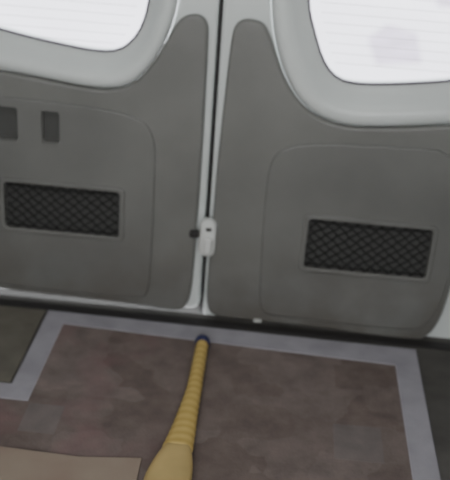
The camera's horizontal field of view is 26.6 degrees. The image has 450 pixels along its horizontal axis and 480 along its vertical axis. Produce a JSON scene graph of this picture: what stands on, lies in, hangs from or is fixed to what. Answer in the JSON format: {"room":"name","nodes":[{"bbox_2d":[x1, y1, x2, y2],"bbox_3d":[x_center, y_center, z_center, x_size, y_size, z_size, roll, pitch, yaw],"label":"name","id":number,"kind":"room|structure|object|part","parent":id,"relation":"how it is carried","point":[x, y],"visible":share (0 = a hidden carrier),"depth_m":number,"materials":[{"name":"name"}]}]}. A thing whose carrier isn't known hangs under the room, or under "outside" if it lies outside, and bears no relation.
{"room":"van interior","nodes":[
{"label":"van interior","id":0,"kind":"room"},
{"bbox_2d":[0,289,203,313],"bbox_3d":[-0.002,-0.567,2.571,1.640,1.800,0.023,5,26,2],"label":"wall","id":1,"kind":"structure","parent":0,"point":[195,309],"depth_m":2.95,"materials":[{"name":"grey plastic"}]},
{"bbox_2d":[0,14,208,309],"bbox_3d":[-0.409,-0.218,2.685,0.686,0.889,0.038,5,26,2],"label":"panel","id":2,"kind":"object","parent":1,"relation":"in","point":[169,97],"depth_m":2.66,"materials":[{"name":"grey plastic"}]},
{"bbox_3d":[-0.470,-0.088,2.736,0.364,0.171,0.010,5,26,2],"label":"pocket frame","id":3,"kind":"part","parent":2,"relation":"part of","materials":[{"name":"grey plastic"}]},
{"bbox_2d":[0,96,155,297],"bbox_3d":[-0.473,-0.114,2.731,0.544,0.593,0.013,5,26,2],"label":"door panel inset","id":4,"kind":"object","parent":2,"relation":"attached to","point":[97,146],"visible":1,"depth_m":2.69,"materials":[{"name":"grey plastic"}]},
{"bbox_2d":[5,182,119,235],"bbox_3d":[-0.470,-0.090,2.742,0.341,0.148,0.014,5,26,2],"label":"net","id":5,"kind":"object","parent":4,"relation":"attached to","point":[8,184],"visible":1,"depth_m":2.74,"materials":[{"name":"black fabric"}]},
{"bbox_2d":[189,230,198,237],"bbox_3d":[-0.088,-0.018,2.738,0.029,0.018,0.022,5,26,2],"label":"latch striker","id":6,"kind":"object","parent":2,"relation":"attached to","point":[193,233],"depth_m":2.73,"materials":[{"name":"black metal"}]},
{"bbox_2d":[0,0,219,306],"bbox_3d":[-0.408,-0.550,2.574,0.775,1.588,0.045,5,26,2],"label":"shell","id":7,"kind":"object","parent":1,"relation":"attached to","point":[209,9],"visible":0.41,"depth_m":2.60,"materials":[{"name":"white paint"}]},
{"bbox_2d":[0,0,177,87],"bbox_3d":[-0.426,-0.819,2.428,0.657,0.856,0.083,5,26,2],"label":"window frame","id":8,"kind":"structure","parent":7,"relation":"attached to","point":[20,54],"depth_m":2.56,"materials":[{"name":"grey plastic"}]},
{"bbox_2d":[0,0,149,52],"bbox_3d":[-0.439,-0.829,2.429,0.529,0.685,0.007,5,26,2],"label":"seal","id":9,"kind":"object","parent":8,"relation":"attached to","point":[16,33],"depth_m":2.57,"materials":[{"name":"grey rubber"}]},
{"bbox_2d":[199,0,223,310],"bbox_3d":[-0.018,-0.500,2.580,0.014,1.590,0.014,5,26,2],"label":"seal","id":10,"kind":"object","parent":7,"relation":"attached to","point":[221,1],"visible":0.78,"depth_m":2.67,"materials":[{"name":"grey rubber"}]},
{"bbox_2d":[0,299,449,350],"bbox_3d":[-0.068,0.245,2.831,1.600,0.006,0.035,5,26,2],"label":"trim","id":11,"kind":"structure","parent":1,"relation":"attached to","point":[3,302],"depth_m":2.82,"materials":[{"name":"grey rubber"}]},
{"bbox_2d":[203,19,449,338],"bbox_3d":[0.327,-0.130,2.648,0.755,0.914,0.062,5,26,2],"label":"panel","id":12,"kind":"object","parent":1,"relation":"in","point":[262,116],"depth_m":2.67,"materials":[{"name":"grey plastic"}]},
{"bbox_2d":[198,217,216,256],"bbox_3d":[-0.050,-0.008,2.737,0.048,0.118,0.030,5,26,2],"label":"latch plate","id":13,"kind":"object","parent":12,"relation":"attached to","point":[207,222],"visible":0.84,"depth_m":2.72,"materials":[{"name":"silver metal"}]},
{"bbox_3d":[-0.050,-0.008,2.737,0.048,0.118,0.030,5,26,2],"label":"plate","id":14,"kind":"part","parent":13,"relation":"part of","materials":[{"name":"white"}]},
{"bbox_3d":[-0.050,0.016,2.727,0.026,0.054,0.019,5,26,2],"label":"latch knob","id":15,"kind":"part","parent":12,"relation":"part of","materials":[{"name":"white plastic"}]},
{"bbox_2d":[259,143,449,329],"bbox_3d":[0.385,-0.005,2.707,0.560,0.571,0.013,5,26,2],"label":"door panel inset","id":16,"kind":"object","parent":12,"relation":"attached to","point":[362,181],"visible":1,"depth_m":2.67,"materials":[{"name":"grey plastic"}]},
{"bbox_2d":[304,220,431,277],"bbox_3d":[0.408,0.022,2.717,0.357,0.162,0.013,5,26,2],"label":"net","id":17,"kind":"object","parent":16,"relation":"attached to","point":[313,221],"visible":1,"depth_m":2.72,"materials":[{"name":"black fabric"}]},
{"bbox_3d":[0.407,0.025,2.712,0.380,0.183,0.010,5,26,2],"label":"pocket frame","id":18,"kind":"part","parent":12,"relation":"part of","materials":[{"name":"grey plastic"}]},
{"bbox_2d":[203,0,449,338],"bbox_3d":[0.387,-0.458,2.548,0.804,1.622,0.045,5,26,2],"label":"door","id":19,"kind":"structure","parent":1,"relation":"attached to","point":[234,11],"depth_m":2.55,"materials":[{"name":"white paint"}]},
{"bbox_2d":[271,0,449,125],"bbox_3d":[0.455,-0.715,2.400,0.672,0.899,0.083,5,26,2],"label":"window frame","id":20,"kind":"structure","parent":19,"relation":"attached to","point":[333,99],"depth_m":2.53,"materials":[{"name":"grey plastic"}]},
{"bbox_2d":[308,0,449,84],"bbox_3d":[0.479,-0.729,2.396,0.533,0.712,0.007,5,26,2],"label":"seal","id":21,"kind":"object","parent":20,"relation":"attached to","point":[309,7],"depth_m":2.54,"materials":[{"name":"grey rubber"}]},
{"bbox_2d":[0,294,449,479],"bbox_3d":[-0.201,0.970,1.360,1.680,0.050,3.396,5,26,2],"label":"floor","id":22,"kind":"structure","parent":0,"point":[434,364],"depth_m":2.72,"materials":[{"name":"rubber"}]},
{"bbox_2d":[0,305,45,382],"bbox_3d":[-0.719,0.275,2.665,0.345,0.006,0.382,5,26,2],"label":"carpet","id":23,"kind":"object","parent":22,"relation":"on","point":[18,325],"visible":1,"depth_m":2.70,"materials":[{"name":"grey carpet"}]},
{"bbox_2d":[0,310,440,479],"bbox_3d":[-0.187,0.637,1.990,1.350,0.009,1.816,5,26,2],"label":"floor mat","id":24,"kind":"object","parent":22,"relation":"on","point":[272,406],"visible":1,"depth_m":2.46,"materials":[{"name":"carpet"}]},
{"bbox_2d":[0,446,141,479],"bbox_3d":[-0.488,0.584,2.036,0.558,0.004,0.458,5,26,2],"label":"cardboard sheet","id":25,"kind":"object","parent":24,"relation":"on","point":[15,464],"visible":1,"depth_m":2.18,"materials":[{"name":"brown cardboard"}]},
{"bbox_2d":[143,335,209,479],"bbox_3d":[-0.116,0.512,2.202,0.110,0.044,1.095,7,26,7],"label":"bat","id":26,"kind":"object","parent":24,"relation":"on","point":[174,461],"visible":1,"depth_m":2.27,"materials":[{"name":"yellow wood"}]},
{"bbox_3d":[-0.155,0.612,1.985,0.108,0.042,0.612,7,26,6],"label":"blade","id":27,"kind":"part","parent":26,"relation":"part of","materials":[{"name":"beige wood"}]},
{"bbox_3d":[-0.063,0.288,2.679,0.043,0.043,0.036,5,26,2],"label":"knob","id":28,"kind":"part","parent":26,"relation":"part of","materials":[{"name":"blue rubber"}]},
{"label":"outside","id":29,"kind":"structure","parent":0,"visible":0},
{"bbox_2d":[0,0,449,79],"bbox_3d":[1.495,-7.757,21.498,28.000,0.050,39.400,5,26,2],"label":"window","id":30,"kind":"structure","parent":29,"point":[331,51],"depth_m":9.39,"materials":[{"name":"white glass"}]},
{"bbox_2d":[368,24,421,64],"bbox_3d":[1.657,-1.902,9.217,0.520,0.006,1.700,5,26,2],"label":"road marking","id":31,"kind":"object","parent":30,"relation":"on","point":[388,31],"visible":1,"depth_m":9.12,"materials":[{"name":"paint"}]},
{"bbox_2d":[437,0,449,7],"bbox_3d":[3.082,-2.978,11.690,1.100,0.006,1.500,5,26,2],"label":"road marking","id":32,"kind":"object","parent":30,"relation":"on","point":[441,3],"visible":1,"depth_m":11.20,"materials":[{"name":"paint"}]},
{"bbox_3d":[-0.438,-0.834,2.440,0.523,0.680,0.004,5,26,2],"label":"glass","id":33,"kind":"object","parent":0,"visible":0},
{"bbox_2d":[0,0,136,43],"bbox_3d":[-0.439,-0.816,2.445,0.463,0.599,0.001,5,26,2],"label":"heater lines","id":34,"kind":"object","parent":33,"relation":"attached to","point":[65,0],"visible":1,"depth_m":2.55,"materials":[{"name":"grey"}]},
{"bbox_3d":[0.480,-0.734,2.407,0.527,0.707,0.004,5,26,2],"label":"glass","id":35,"kind":"object","parent":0,"visible":0},
{"bbox_2d":[323,0,449,72],"bbox_3d":[0.479,-0.728,2.406,0.467,0.599,0.001,5,26,2],"label":"heater lines","id":36,"kind":"object","parent":35,"relation":"attached to","point":[421,0],"visible":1,"depth_m":2.50,"materials":[{"name":"grey"}]}
]}

